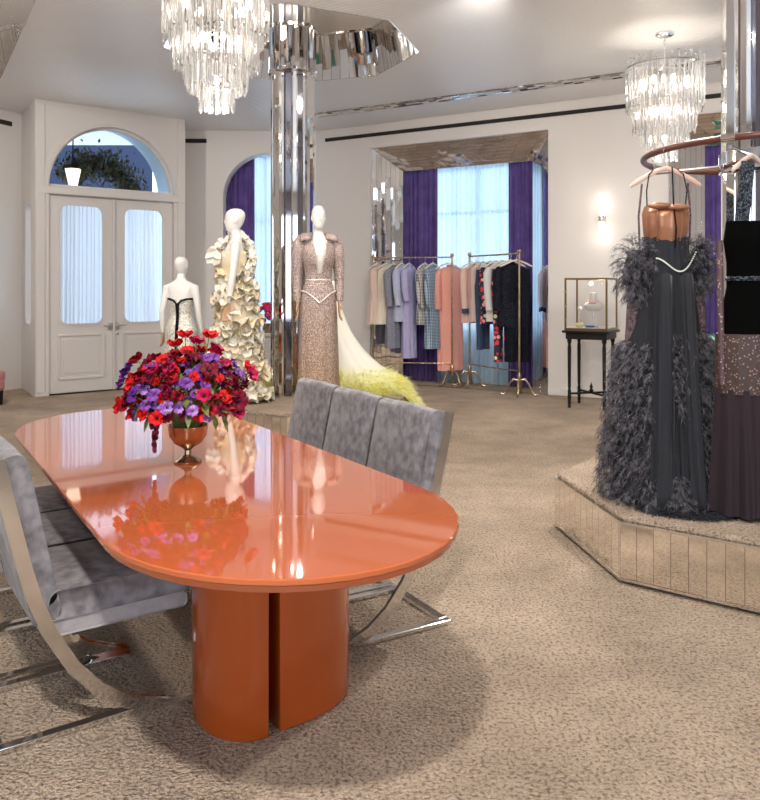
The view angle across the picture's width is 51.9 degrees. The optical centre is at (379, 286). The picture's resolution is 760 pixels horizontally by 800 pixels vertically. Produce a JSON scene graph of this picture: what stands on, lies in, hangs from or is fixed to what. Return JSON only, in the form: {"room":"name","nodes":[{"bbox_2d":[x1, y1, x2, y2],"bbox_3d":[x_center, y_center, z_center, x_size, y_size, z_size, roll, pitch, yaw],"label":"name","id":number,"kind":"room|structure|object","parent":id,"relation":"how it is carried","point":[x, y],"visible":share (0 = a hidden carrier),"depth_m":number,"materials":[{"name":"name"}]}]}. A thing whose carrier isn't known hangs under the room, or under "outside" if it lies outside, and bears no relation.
{"room":"clothing store","nodes":[
{"label":"clothing store","id":0,"kind":"room"},
{"bbox_2d":[0,108,21,390],"bbox_3d":[-5.626,-0.485,9.370,0.100,3.870,3.154,0,0,23],"label":"wall","id":1,"kind":"structure","parent":0,"point":[10,136],"depth_m":10.63,"materials":[{"name":"white paint"}]},
{"bbox_2d":[0,119,11,125],"bbox_3d":[-5.310,-2.220,9.950,0.020,0.060,1.478,0,0,23],"label":"trim","id":2,"kind":"structure","parent":1,"relation":"attached to","point":[4,122],"depth_m":10.53,"materials":[{"name":"black metal"}]},
{"bbox_2d":[22,99,44,396],"bbox_3d":[-4.625,-0.485,10.398,0.120,3.870,1.040,0,0,-33],"label":"wall","id":3,"kind":"structure","parent":0,"point":[26,115],"depth_m":10.55,"materials":[{"name":"grey paint"}]},
{"bbox_2d":[31,99,184,396],"bbox_3d":[-3.657,-0.485,10.643,2.035,3.870,0.200,0,0,-39],"label":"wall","id":4,"kind":"structure","parent":0,"point":[61,118],"depth_m":10.20,"materials":[{"name":"grey paint"}]},
{"bbox_2d":[36,102,44,392],"bbox_3d":[-4.337,-0.500,9.960,0.110,3.700,0.025,0,0,-39],"label":"trim","id":5,"kind":"structure","parent":4,"relation":"attached to","point":[40,107],"depth_m":9.95,"materials":[{"name":"grey paint"}]},
{"bbox_2d":[49,195,112,393],"bbox_3d":[-3.949,0.097,10.331,0.846,2.583,0.124,0,0,-39],"label":"door","id":6,"kind":"structure","parent":4,"relation":"in","point":[80,228],"depth_m":10.34,"materials":[{"name":"grey paint"}]},
{"bbox_2d":[49,130,169,192],"bbox_3d":[-3.652,-1.730,10.641,1.720,0.860,0.010,0,0,-39],"label":"window","id":7,"kind":"structure","parent":4,"relation":"in","point":[104,158],"depth_m":10.61,"materials":[{"name":"clear glass"}]},
{"bbox_2d":[37,185,184,202],"bbox_3d":[-3.586,-1.250,10.557,2.000,0.090,0.030,0,0,-39],"label":"trim","id":8,"kind":"structure","parent":4,"relation":"attached to","point":[43,189],"depth_m":10.49,"materials":[{"name":"grey paint"}]},
{"bbox_2d":[45,121,177,195],"bbox_3d":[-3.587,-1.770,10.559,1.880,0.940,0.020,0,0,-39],"label":"trim","id":9,"kind":"structure","parent":4,"relation":"attached to","point":[48,165],"depth_m":10.48,"materials":[{"name":"grey paint"}]},
{"bbox_2d":[113,199,114,389],"bbox_3d":[-3.612,0.100,10.590,0.030,2.580,0.030,0,0,-39],"label":"door frame","id":10,"kind":"structure","parent":4,"relation":"attached to","point":[113,199],"depth_m":10.57,"materials":[{"name":"grey paint"}]},
{"bbox_2d":[115,199,171,388],"bbox_3d":[-3.285,0.097,10.861,0.846,2.583,0.124,0,0,-39],"label":"door","id":11,"kind":"structure","parent":4,"relation":"in","point":[143,229],"depth_m":10.85,"materials":[{"name":"grey paint"}]},
{"bbox_2d":[178,122,184,256],"bbox_3d":[-2.841,-0.500,11.155,0.110,3.700,0.025,0,0,-39],"label":"trim","id":12,"kind":"structure","parent":4,"relation":"attached to","point":[181,126],"depth_m":11.14,"materials":[{"name":"grey paint"}]},
{"bbox_2d":[185,130,315,347],"bbox_3d":[-1.995,-0.485,12.120,2.015,3.870,0.280,0,0,-1],"label":"wall","id":13,"kind":"structure","parent":0,"point":[210,167],"depth_m":11.97,"materials":[{"name":"white paint"}]},
{"bbox_2d":[226,159,254,278],"bbox_3d":[-2.317,-0.415,12.296,0.686,3.610,0.093,0,0,0],"label":"curtain","id":14,"kind":"object","parent":13,"relation":"hanging from","point":[241,188],"visible":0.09,"depth_m":12.29,"materials":[{"name":"purple fabric"}]},
{"bbox_2d":[255,156,270,330],"bbox_3d":[-1.500,-0.415,12.380,1.100,3.610,0.092,0,0,0],"label":"sheer curtain","id":15,"kind":"object","parent":13,"relation":"hanging from","point":[262,164],"visible":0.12,"depth_m":12.39,"materials":[{"name":"white fabric"}]},
{"bbox_2d":[0,0,720,130],"bbox_3d":[0.000,-2.415,4.500,12.800,0.030,17.400,0,0,0],"label":"ceiling","id":16,"kind":"structure","parent":0,"point":[107,54],"depth_m":8.12,"materials":[{"name":"white paint"}]},
{"bbox_2d":[0,0,34,78],"bbox_3d":[-4.315,-2.644,6.980,2.870,0.512,3.960,0,0,0],"label":"trim","id":17,"kind":"structure","parent":16,"relation":"attached to","point":[14,14],"depth_m":7.72,"materials":[{"name":"metal"}]},
{"bbox_2d":[161,0,269,114],"bbox_3d":[-1.116,-1.790,5.299,0.714,1.220,0.725,0,0,0],"label":"chandelier","id":18,"kind":"object","parent":16,"relation":"hanging from","point":[220,82],"visible":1,"depth_m":5.13,"materials":[{"name":"clear glass"}]},
{"bbox_2d":[163,2,418,80],"bbox_3d":[-0.880,-2.644,7.850,2.365,0.512,2.365,0,0,-27],"label":"mirror panel","id":19,"kind":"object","parent":16,"relation":"attached to","point":[374,50],"depth_m":8.81,"materials":[{"name":"metal"}]},
{"bbox_2d":[205,6,379,33],"bbox_3d":[-0.880,-2.915,7.850,2.365,0.030,2.365,0,0,-27],"label":"trim","id":20,"kind":"structure","parent":19,"relation":"attached to","point":[325,21],"depth_m":8.52,"materials":[{"name":"white"}]},
{"bbox_2d":[314,59,720,117],"bbox_3d":[2.500,-2.390,8.935,7.844,0.020,0.190,0,0,30],"label":"trim","id":21,"kind":"structure","parent":16,"relation":"attached to","point":[717,62],"depth_m":9.54,"materials":[{"name":"metal"}]},
{"bbox_2d":[625,30,705,161],"bbox_3d":[2.684,-1.790,7.369,0.714,1.220,0.725,0,0,0],"label":"chandelier","id":22,"kind":"object","parent":16,"relation":"hanging from","point":[661,110],"visible":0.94,"depth_m":7.18,"materials":[{"name":"clear glass"}]},
{"bbox_2d":[0,379,759,799],"bbox_3d":[0.000,1.460,4.500,12.800,0.120,17.400,0,0,0],"label":"floor","id":23,"kind":"structure","parent":0,"point":[552,675],"depth_m":2.73,"materials":[{"name":"carpet"}]},
{"bbox_2d":[0,371,4,404],"bbox_3d":[-4.864,1.045,9.152,0.610,0.710,0.650,0,0,30],"label":"armchair","id":24,"kind":"object","parent":23,"relation":"on","point":[2,373],"visible":1,"depth_m":9.24,"materials":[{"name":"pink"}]},
{"bbox_2d":[0,485,71,628],"bbox_3d":[-1.559,0.951,3.432,0.626,0.895,0.460,0,0,-35],"label":"chair","id":25,"kind":"object","parent":23,"relation":"on","point":[49,499],"visible":0.07,"depth_m":3.39,"materials":[{"name":"grey fabric"}]},
{"bbox_2d":[0,509,127,682],"bbox_3d":[-1.293,0.951,3.050,0.626,0.895,0.460,0,0,-35],"label":"chair","id":26,"kind":"object","parent":23,"relation":"on","point":[61,527],"visible":0.09,"depth_m":2.97,"materials":[{"name":"grey fabric"}]},
{"bbox_2d":[0,435,191,755],"bbox_3d":[-1.024,0.951,2.665,0.626,0.895,0.460,0,0,-35],"label":"chair","id":27,"kind":"object","parent":23,"relation":"on","point":[64,591],"visible":0.81,"depth_m":2.48,"materials":[{"name":"grey fabric"}]},
{"bbox_2d":[159,257,206,346],"bbox_3d":[-2.189,0.531,8.609,0.541,1.734,0.264,0,0,8],"label":"mannequin","id":28,"kind":"object","parent":23,"relation":"on","point":[181,288],"visible":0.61,"depth_m":8.54},
{"bbox_2d":[164,298,197,375],"bbox_3d":[-2.194,0.749,8.581,0.530,1.264,0.475,0,0,8],"label":"gown","id":29,"kind":"object","parent":28,"relation":"on","point":[181,310],"visible":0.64,"depth_m":8.50,"materials":[{"name":"white fabric"}]},
{"bbox_2d":[15,408,458,741],"bbox_3d":[-0.740,1.030,3.019,1.016,0.740,2.808,0,0,-32],"label":"conference table","id":30,"kind":"object","parent":23,"relation":"on","point":[271,532],"visible":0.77,"depth_m":2.43,"materials":[{"name":"orange paint"}]},
{"bbox_2d":[112,329,258,464],"bbox_3d":[-0.725,0.408,2.941,0.480,0.503,0.469,0,0,37],"label":"flower arrangement","id":31,"kind":"object","parent":30,"relation":"on","point":[158,391],"visible":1,"depth_m":2.86,"materials":[{"name":"red plant"}]},
{"bbox_2d":[167,422,207,464],"bbox_3d":[-0.724,0.589,2.940,0.152,0.140,0.152,0,0,0],"label":"bowl","id":32,"kind":"object","parent":31,"relation":"attached to","point":[184,437],"depth_m":2.90,"materials":[{"name":"brown metal"}]},
{"bbox_2d":[264,333,270,381],"bbox_3d":[-1.420,0.988,9.750,0.660,0.825,0.500,0,0,-5],"label":"plinth","id":33,"kind":"object","parent":23,"relation":"on","point":[267,343],"visible":0.07,"depth_m":9.52,"materials":[{"name":"fabric"}]},
{"bbox_2d":[258,302,270,332],"bbox_3d":[-1.403,0.378,9.751,0.500,0.392,0.464,0,0,0],"label":"flower arrangement","id":34,"kind":"object","parent":33,"relation":"on","point":[266,307],"visible":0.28,"depth_m":9.65,"materials":[{"name":"red plant"}]},
{"bbox_2d":[184,393,408,435],"bbox_3d":[-0.880,1.240,7.850,2.228,0.320,2.228,0,0,-27],"label":"display platform","id":35,"kind":"object","parent":23,"relation":"on","point":[274,415],"visible":0.09,"depth_m":6.77,"materials":[{"name":"carpet"}]},
{"bbox_2d":[220,208,244,321],"bbox_3d":[-1.387,0.167,7.410,0.270,1.823,0.522,0,0,-10],"label":"mannequin","id":36,"kind":"object","parent":35,"relation":"on","point":[234,218],"visible":0.36,"depth_m":7.25},
{"bbox_2d":[205,230,274,402],"bbox_3d":[-1.332,0.270,7.394,0.660,1.618,0.694,0,0,-10],"label":"gown","id":37,"kind":"object","parent":36,"relation":"attached to","point":[242,338],"visible":0.77,"depth_m":7.27,"materials":[{"name":"beige fabric"}]},
{"bbox_2d":[268,4,316,396],"bbox_3d":[-0.880,-0.910,7.850,0.496,3.980,0.496,0,0,-12],"label":"column","id":38,"kind":"structure","parent":35,"relation":"on","point":[292,72],"depth_m":7.68,"materials":[{"name":"silver metal"}]},
{"bbox_2d":[295,205,342,320],"bbox_3d":[-0.558,0.167,7.091,0.437,1.823,0.270,0,0,-10],"label":"mannequin","id":39,"kind":"object","parent":35,"relation":"on","point":[318,217],"visible":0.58,"depth_m":7.03},
{"bbox_2d":[292,232,344,385],"bbox_3d":[-0.560,0.280,7.111,0.397,1.559,0.407,0,0,37],"label":"gown","id":40,"kind":"object","parent":39,"relation":"attached to","point":[318,359],"visible":0.89,"depth_m":7.00,"materials":[{"name":"beige"}]},
{"bbox_2d":[264,281,426,405],"bbox_3d":[-0.370,0.682,8.131,2.108,1.485,1.118,0,0,0],"label":"gown","id":41,"kind":"object","parent":35,"relation":"on","point":[358,370],"visible":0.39,"depth_m":7.85,"materials":[{"name":"fabric"}]},
{"bbox_2d":[287,378,350,449],"bbox_3d":[-0.531,0.951,4.062,0.626,0.895,0.460,0,0,-30],"label":"chair","id":42,"kind":"object","parent":23,"relation":"on","point":[312,402],"visible":0.1,"depth_m":4.13,"materials":[{"name":"grey fabric"}]},
{"bbox_2d":[323,387,393,595],"bbox_3d":[-0.305,0.951,3.667,0.626,0.895,0.460,0,0,-30],"label":"chair","id":43,"kind":"object","parent":23,"relation":"on","point":[349,432],"visible":0.15,"depth_m":3.72,"materials":[{"name":"grey fabric"}]},
{"bbox_2d":[349,397,453,651],"bbox_3d":[-0.078,0.951,3.273,0.626,0.895,0.460,0,0,-30],"label":"chair","id":44,"kind":"object","parent":23,"relation":"on","point":[410,441],"visible":0.34,"depth_m":3.23,"materials":[{"name":"grey fabric"}]},
{"bbox_2d":[371,253,464,386],"bbox_3d":[0.460,0.458,11.135,1.487,1.868,0.347,0,0,11],"label":"rack","id":45,"kind":"object","parent":23,"relation":"on","point":[452,371],"visible":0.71,"depth_m":11.02,"materials":[{"name":"gold metal"}]},
{"bbox_2d":[435,256,460,268],"bbox_3d":[0.970,-0.341,11.040,0.427,0.188,0.026,0,0,-25],"label":"clothes hanger","id":46,"kind":"object","parent":45,"relation":"hanging from","point":[448,256],"visible":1,"depth_m":11.03,"materials":[{"name":"white plastic"}]},
{"bbox_2d":[435,265,462,370],"bbox_3d":[1.006,0.436,11.159,0.581,1.506,0.214,0,0,-25],"label":"coat","id":47,"kind":"object","parent":46,"relation":"hanging from","point":[443,275],"visible":0.83,"depth_m":11.06,"materials":[{"name":"pink fabric"}]},
{"bbox_2d":[403,169,437,381],"bbox_3d":[0.597,-0.255,11.643,0.599,3.290,0.093,0,0,30],"label":"curtain","id":48,"kind":"object","parent":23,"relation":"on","point":[420,187],"visible":0.5,"depth_m":11.62,"materials":[{"name":"purple fabric"}]},
{"bbox_2d":[437,163,508,384],"bbox_3d":[1.378,-0.255,11.300,1.324,3.290,0.106,0,0,30],"label":"sheer curtain","id":49,"kind":"object","parent":23,"relation":"on","point":[473,201],"visible":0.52,"depth_m":11.29,"materials":[{"name":"fabric"}]},
{"bbox_2d":[453,249,537,396],"bbox_3d":[1.525,0.453,10.500,0.347,1.878,1.426,0,0,-29],"label":"rack","id":50,"kind":"object","parent":23,"relation":"on","point":[519,380],"visible":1,"depth_m":10.07,"materials":[{"name":"gold metal"}]},
{"bbox_2d":[466,259,484,267],"bbox_3d":[1.350,-0.351,10.810,0.427,0.188,0.026,0,0,-40],"label":"clothes hanger","id":51,"kind":"object","parent":50,"relation":"hanging from","point":[477,261],"visible":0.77,"depth_m":10.76,"materials":[{"name":"white plastic"}]},
{"bbox_2d":[469,263,480,321],"bbox_3d":[1.351,0.076,10.812,0.267,0.806,0.208,0,0,-40],"label":"shirt","id":52,"kind":"object","parent":51,"relation":"hanging from","point":[472,314],"visible":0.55,"depth_m":10.72,"materials":[{"name":"beige fabric"}]},
{"bbox_2d":[489,253,505,266],"bbox_3d":[1.631,-0.351,10.312,0.427,0.188,0.026,0,0,-22],"label":"clothes hanger","id":53,"kind":"object","parent":50,"relation":"hanging from","point":[503,260],"visible":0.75,"depth_m":10.27,"materials":[{"name":"white plastic"}]},
{"bbox_2d":[491,269,504,361],"bbox_3d":[1.631,0.374,10.312,0.372,1.220,0.120,0,0,-22],"label":"trousers","id":54,"kind":"object","parent":53,"relation":"hanging from","point":[497,331],"visible":0.31,"depth_m":10.24,"materials":[{"name":"fabric"}]},
{"bbox_2d":[495,255,525,266],"bbox_3d":[1.705,-0.351,10.180,0.427,0.188,0.026,0,0,-15],"label":"clothes hanger","id":55,"kind":"object","parent":50,"relation":"hanging from","point":[511,255],"visible":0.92,"depth_m":10.16,"materials":[{"name":"white plastic"}]},
{"bbox_2d":[493,262,529,326],"bbox_3d":[1.705,0.096,10.181,0.520,0.846,0.208,0,0,-15],"label":"jacket","id":56,"kind":"object","parent":55,"relation":"hanging from","point":[507,314],"visible":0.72,"depth_m":10.09,"materials":[{"name":"black fabric"}]},
{"bbox_2d":[505,269,530,361],"bbox_3d":[1.784,0.369,10.147,0.370,1.210,0.121,0,0,-5],"label":"coat","id":57,"kind":"object","parent":55,"relation":"hanging from","point":[511,333],"visible":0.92,"depth_m":10.11,"materials":[{"name":"black fabric"}]},
{"bbox_2d":[500,253,532,266],"bbox_3d":[1.764,-0.351,10.077,0.427,0.188,0.026,0,0,-5],"label":"clothes hanger","id":58,"kind":"object","parent":50,"relation":"hanging from","point":[516,259],"visible":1,"depth_m":10.07,"materials":[{"name":"beige wood"}]},
{"bbox_3d":[1.414,-0.351,10.697,0.026,0.188,0.427,0,0,40],"label":"clothes hanger","id":59,"kind":"object","parent":50,"relation":"hanging from","visible":0},
{"bbox_2d":[474,270,489,349],"bbox_3d":[1.413,0.309,10.697,0.121,1.090,0.373,0,0,40],"label":"trousers","id":60,"kind":"object","parent":59,"relation":"hanging from","point":[482,330],"visible":0.55,"depth_m":10.59,"materials":[{"name":"blue fabric"}]},
{"bbox_2d":[508,161,532,387],"bbox_3d":[2.013,-0.255,10.828,0.488,3.290,0.089,0,0,28],"label":"curtain","id":61,"kind":"object","parent":23,"relation":"on","point":[520,173],"visible":0.48,"depth_m":10.84,"materials":[{"name":"purple fabric"}]},
{"bbox_2d":[562,329,619,409],"bbox_3d":[2.470,0.951,9.120,0.540,0.899,0.540,0,0,30],"label":"console table","id":62,"kind":"object","parent":23,"relation":"on","point":[604,336],"visible":0.79,"depth_m":9.02,"materials":[{"name":"black wood"}]},
{"bbox_2d":[564,278,617,330],"bbox_3d":[2.469,0.200,9.120,0.492,0.607,0.491,0,0,30],"label":"display case","id":63,"kind":"object","parent":62,"relation":"on","point":[589,304],"visible":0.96,"depth_m":8.93,"materials":[{"name":"clear glass"}]},
{"bbox_2d":[554,455,759,612],"bbox_3d":[2.120,1.240,4.250,2.118,0.320,2.118,0,0,-8],"label":"display platform","id":64,"kind":"object","parent":23,"relation":"on","point":[719,562],"visible":0.53,"depth_m":3.58,"materials":[{"name":"mirror"}]},
{"bbox_2d":[721,0,759,295],"bbox_3d":[2.120,-0.910,4.250,0.496,3.980,0.496,0,0,38],"label":"column","id":65,"kind":"structure","parent":64,"relation":"on","point":[740,19],"depth_m":4.24,"materials":[{"name":"silver metal"}]},
{"bbox_2d":[640,131,759,176],"bbox_3d":[2.120,-0.680,4.250,1.334,0.120,1.334,0,0,0],"label":"rail","id":66,"kind":"object","parent":65,"relation":"attached to","point":[727,160],"visible":0.83,"depth_m":4.11,"materials":[{"name":"brown metal"}]},
{"bbox_2d":[630,149,700,187],"bbox_3d":[1.485,-0.621,4.060,0.359,0.206,0.022,0,0,8],"label":"clothes hanger","id":67,"kind":"object","parent":66,"relation":"hanging from","point":[663,168],"visible":1,"depth_m":4.06,"materials":[{"name":"beige wood"}]},
{"bbox_2d":[591,167,742,522],"bbox_3d":[1.492,0.253,3.916,0.767,1.750,0.761,0,0,-6],"label":"gown","id":68,"kind":"object","parent":67,"relation":"hanging from","point":[659,438],"visible":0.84,"depth_m":3.90,"materials":[{"name":"black fabric"}]},
{"bbox_2d":[648,202,689,210],"bbox_3d":[1.473,-0.410,3.976,0.210,0.044,0.040,0,0,8],"label":"drape","id":69,"kind":"object","parent":68,"relation":"hanging from","point":[658,206],"depth_m":3.96,"materials":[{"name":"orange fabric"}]},
{"bbox_2d":[731,139,759,171],"bbox_3d":[1.775,-0.629,3.720,0.342,0.188,0.021,0,0,-35],"label":"clothes hanger","id":70,"kind":"object","parent":66,"relation":"hanging from","point":[737,165],"visible":0.99,"depth_m":3.69,"materials":[{"name":"beige wood"}]},
{"bbox_2d":[708,161,759,519],"bbox_3d":[1.773,0.235,3.721,0.426,1.650,0.367,0,0,-15],"label":"gown","id":71,"kind":"object","parent":70,"relation":"hanging from","point":[734,475],"visible":1,"depth_m":3.63,"materials":[{"name":"black fabric"}]},
{"bbox_2d":[705,145,720,333],"bbox_3d":[4.225,-0.255,9.545,0.586,3.290,0.096,0,0,29],"label":"curtain","id":72,"kind":"object","parent":23,"relation":"on","point":[712,182],"visible":0.13,"depth_m":9.61,"materials":[{"name":"purple fabric"}]},
{"bbox_2d":[316,82,720,393],"bbox_3d":[2.672,-0.485,9.916,8.419,3.870,0.060,0,0,30],"label":"wall","id":73,"kind":"structure","parent":0,"point":[593,157],"depth_m":10.06,"materials":[{"name":"white paint"}]},
{"bbox_2d":[372,149,402,376],"bbox_3d":[0.113,-0.325,11.601,0.466,3.450,0.001,0,0,-8],"label":"trim","id":74,"kind":"structure","parent":73,"relation":"attached to","point":[387,179],"depth_m":11.60,"materials":[{"name":"metal"}]},
{"bbox_2d":[373,131,547,171],"bbox_3d":[1.124,-1.885,11.015,2.702,0.330,0.290,0,0,30],"label":"mirrored alcove ceiling","id":75,"kind":"structure","parent":73,"relation":"attached to","point":[521,147],"depth_m":10.96,"materials":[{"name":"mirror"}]},
{"bbox_2d":[325,93,720,141],"bbox_3d":[2.377,-2.240,10.043,7.420,0.050,0.020,0,0,30],"label":"trim","id":76,"kind":"structure","parent":73,"relation":"attached to","point":[717,95],"depth_m":10.53,"materials":[{"name":"black metal"}]},
{"bbox_2d":[533,134,547,392],"bbox_3d":[2.150,-0.325,10.421,0.001,3.450,0.439,0,0,-19],"label":"trim","id":77,"kind":"structure","parent":73,"relation":"attached to","point":[540,161],"depth_m":10.43,"materials":[{"name":"metal"}]},
{"bbox_2d":[548,388,616,397],"bbox_3d":[2.831,1.360,9.780,1.491,0.080,0.020,0,0,30],"label":"baseboard","id":78,"kind":"structure","parent":73,"relation":"attached to","point":[562,392],"depth_m":10.03,"materials":[{"name":"white paint"}]},
{"bbox_2d":[598,200,605,236],"bbox_3d":[2.774,-0.855,9.751,0.076,0.460,0.122,0,0,30],"label":"wall sconce","id":79,"kind":"object","parent":73,"relation":"attached to","point":[602,217],"visible":1,"depth_m":9.71,"materials":[{"name":"white glass"}]},
{"bbox_2d":[669,127,704,252],"bbox_3d":[3.741,-0.325,9.499,0.466,3.450,0.001,0,0,-8],"label":"trim","id":80,"kind":"structure","parent":73,"relation":"attached to","point":[691,157],"depth_m":9.51,"materials":[{"name":"mirror"}]},
{"bbox_2d":[690,113,720,145],"bbox_3d":[4.718,-1.885,8.934,2.623,0.330,0.290,0,0,30],"label":"trim","id":81,"kind":"structure","parent":73,"relation":"attached to","point":[709,125],"depth_m":9.35,"materials":[{"name":"mirror"}]},
{"bbox_3d":[-2.924,-0.485,11.574,0.248,3.870,0.773,0,0,0],"label":"wall","id":82,"kind":"structure","parent":0,"visible":0},
{"bbox_2d":[185,139,206,142],"bbox_3d":[-2.820,-2.240,11.953,0.320,0.060,0.020,0,0,-1],"label":"trim","id":83,"kind":"structure","parent":82,"relation":"attached to","point":[186,140],"depth_m":11.94,"materials":[{"name":"black metal"}]},
{"label":"clothes hanger","id":84,"kind":"object","parent":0,"visible":0},
{"bbox_2d":[384,265,401,348],"bbox_3d":[0.204,0.276,11.182,0.208,1.186,0.530,0,0,32],"label":"coat","id":85,"kind":"object","parent":84,"relation":"hanging from","point":[392,329],"visible":0.55,"depth_m":11.03,"materials":[{"name":"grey fabric"}]},
{"bbox_3d":[1.287,-0.351,10.923,0.427,0.188,0.026,0,0,-40],"label":"clothes hanger","id":86,"kind":"object","parent":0,"visible":0},
{"bbox_2d":[459,264,475,322],"bbox_3d":[1.287,0.086,10.923,0.491,0.826,0.214,0,0,-40],"label":"blouse","id":87,"kind":"object","parent":86,"relation":"hanging from","point":[464,274],"visible":0.38,"depth_m":10.76,"materials":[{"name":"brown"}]},
{"bbox_3d":[-0.033,-0.341,11.227,0.026,0.188,0.427,0,0,38],"label":"clothes hanger","id":88,"kind":"object","parent":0,"visible":0},
{"bbox_2d":[367,265,380,323],"bbox_3d":[-0.032,0.106,11.230,0.213,0.846,0.426,0,0,38],"label":"jacket","id":89,"kind":"object","parent":88,"relation":"hanging from","point":[373,274],"visible":0.52,"depth_m":11.10,"materials":[{"name":"beige fabric"}]},
{"bbox_3d":[0.090,-0.341,11.204,0.026,0.188,0.427,0,0,40],"label":"clothes hanger","id":90,"kind":"object","parent":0,"visible":0},
{"bbox_2d":[373,265,388,324],"bbox_3d":[0.089,0.106,11.202,0.206,0.846,0.535,0,0,40],"label":"jacket","id":91,"kind":"object","parent":90,"relation":"hanging from","point":[380,313],"visible":0.56,"depth_m":11.07,"materials":[{"name":"beige fabric"}]},
{"label":"clothes hanger","id":92,"kind":"object","parent":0,"visible":0},
{"bbox_2d":[423,265,439,348],"bbox_3d":[0.750,0.276,11.081,0.213,1.186,0.491,0,0,35],"label":"coat","id":93,"kind":"object","parent":92,"relation":"hanging from","point":[432,327],"visible":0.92,"depth_m":10.95,"materials":[{"name":"blue fabric"}]},
{"bbox_3d":[0.314,-0.341,11.162,0.026,0.188,0.427,0,0,30],"label":"clothes hanger","id":94,"kind":"object","parent":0,"visible":0},
{"bbox_2d":[392,265,404,321],"bbox_3d":[0.313,0.086,11.163,0.208,0.806,0.530,0,0,30],"label":"jacket","id":95,"kind":"object","parent":94,"relation":"hanging from","point":[396,275],"visible":0.61,"depth_m":10.98,"materials":[{"name":"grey fabric"}]},
{"label":"clothes hanger","id":96,"kind":"object","parent":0,"visible":0},
{"bbox_2d":[415,265,427,324],"bbox_3d":[0.639,0.106,11.102,0.209,0.846,0.530,0,0,32],"label":"jacket","id":97,"kind":"object","parent":96,"relation":"hanging from","point":[421,306],"visible":0.56,"depth_m":10.90,"materials":[{"name":"grey fabric"}]},
{"bbox_3d":[1.488,-0.351,10.566,0.427,0.188,0.026,0,0,-45],"label":"clothes hanger","id":98,"kind":"object","parent":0,"visible":0},
{"bbox_2d":[479,263,492,323],"bbox_3d":[1.489,0.086,10.565,0.471,0.826,0.206,0,0,-45],"label":"jacket","id":99,"kind":"object","parent":98,"relation":"hanging from","point":[481,283],"visible":0.32,"depth_m":10.40,"materials":[{"name":"fabric"}]},
{"bbox_3d":[1.552,-0.351,10.453,0.427,0.188,0.026,0,0,-38],"label":"clothes hanger","id":100,"kind":"object","parent":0,"visible":0},
{"bbox_2d":[483,262,500,321],"bbox_3d":[1.551,0.066,10.454,0.471,0.786,0.203,0,0,-38],"label":"jacket","id":101,"kind":"object","parent":100,"relation":"hanging from","point":[487,275],"visible":0.34,"depth_m":10.29,"materials":[{"name":"white fabric"}]},
{"label":"clothes hanger","id":102,"kind":"object","parent":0,"visible":0},
{"bbox_2d":[401,265,416,357],"bbox_3d":[0.416,0.346,11.143,0.200,1.326,0.471,0,0,28],"label":"dress","id":103,"kind":"object","parent":102,"relation":"hanging from","point":[408,327],"visible":0.94,"depth_m":11.03,"materials":[{"name":"purple fabric"}]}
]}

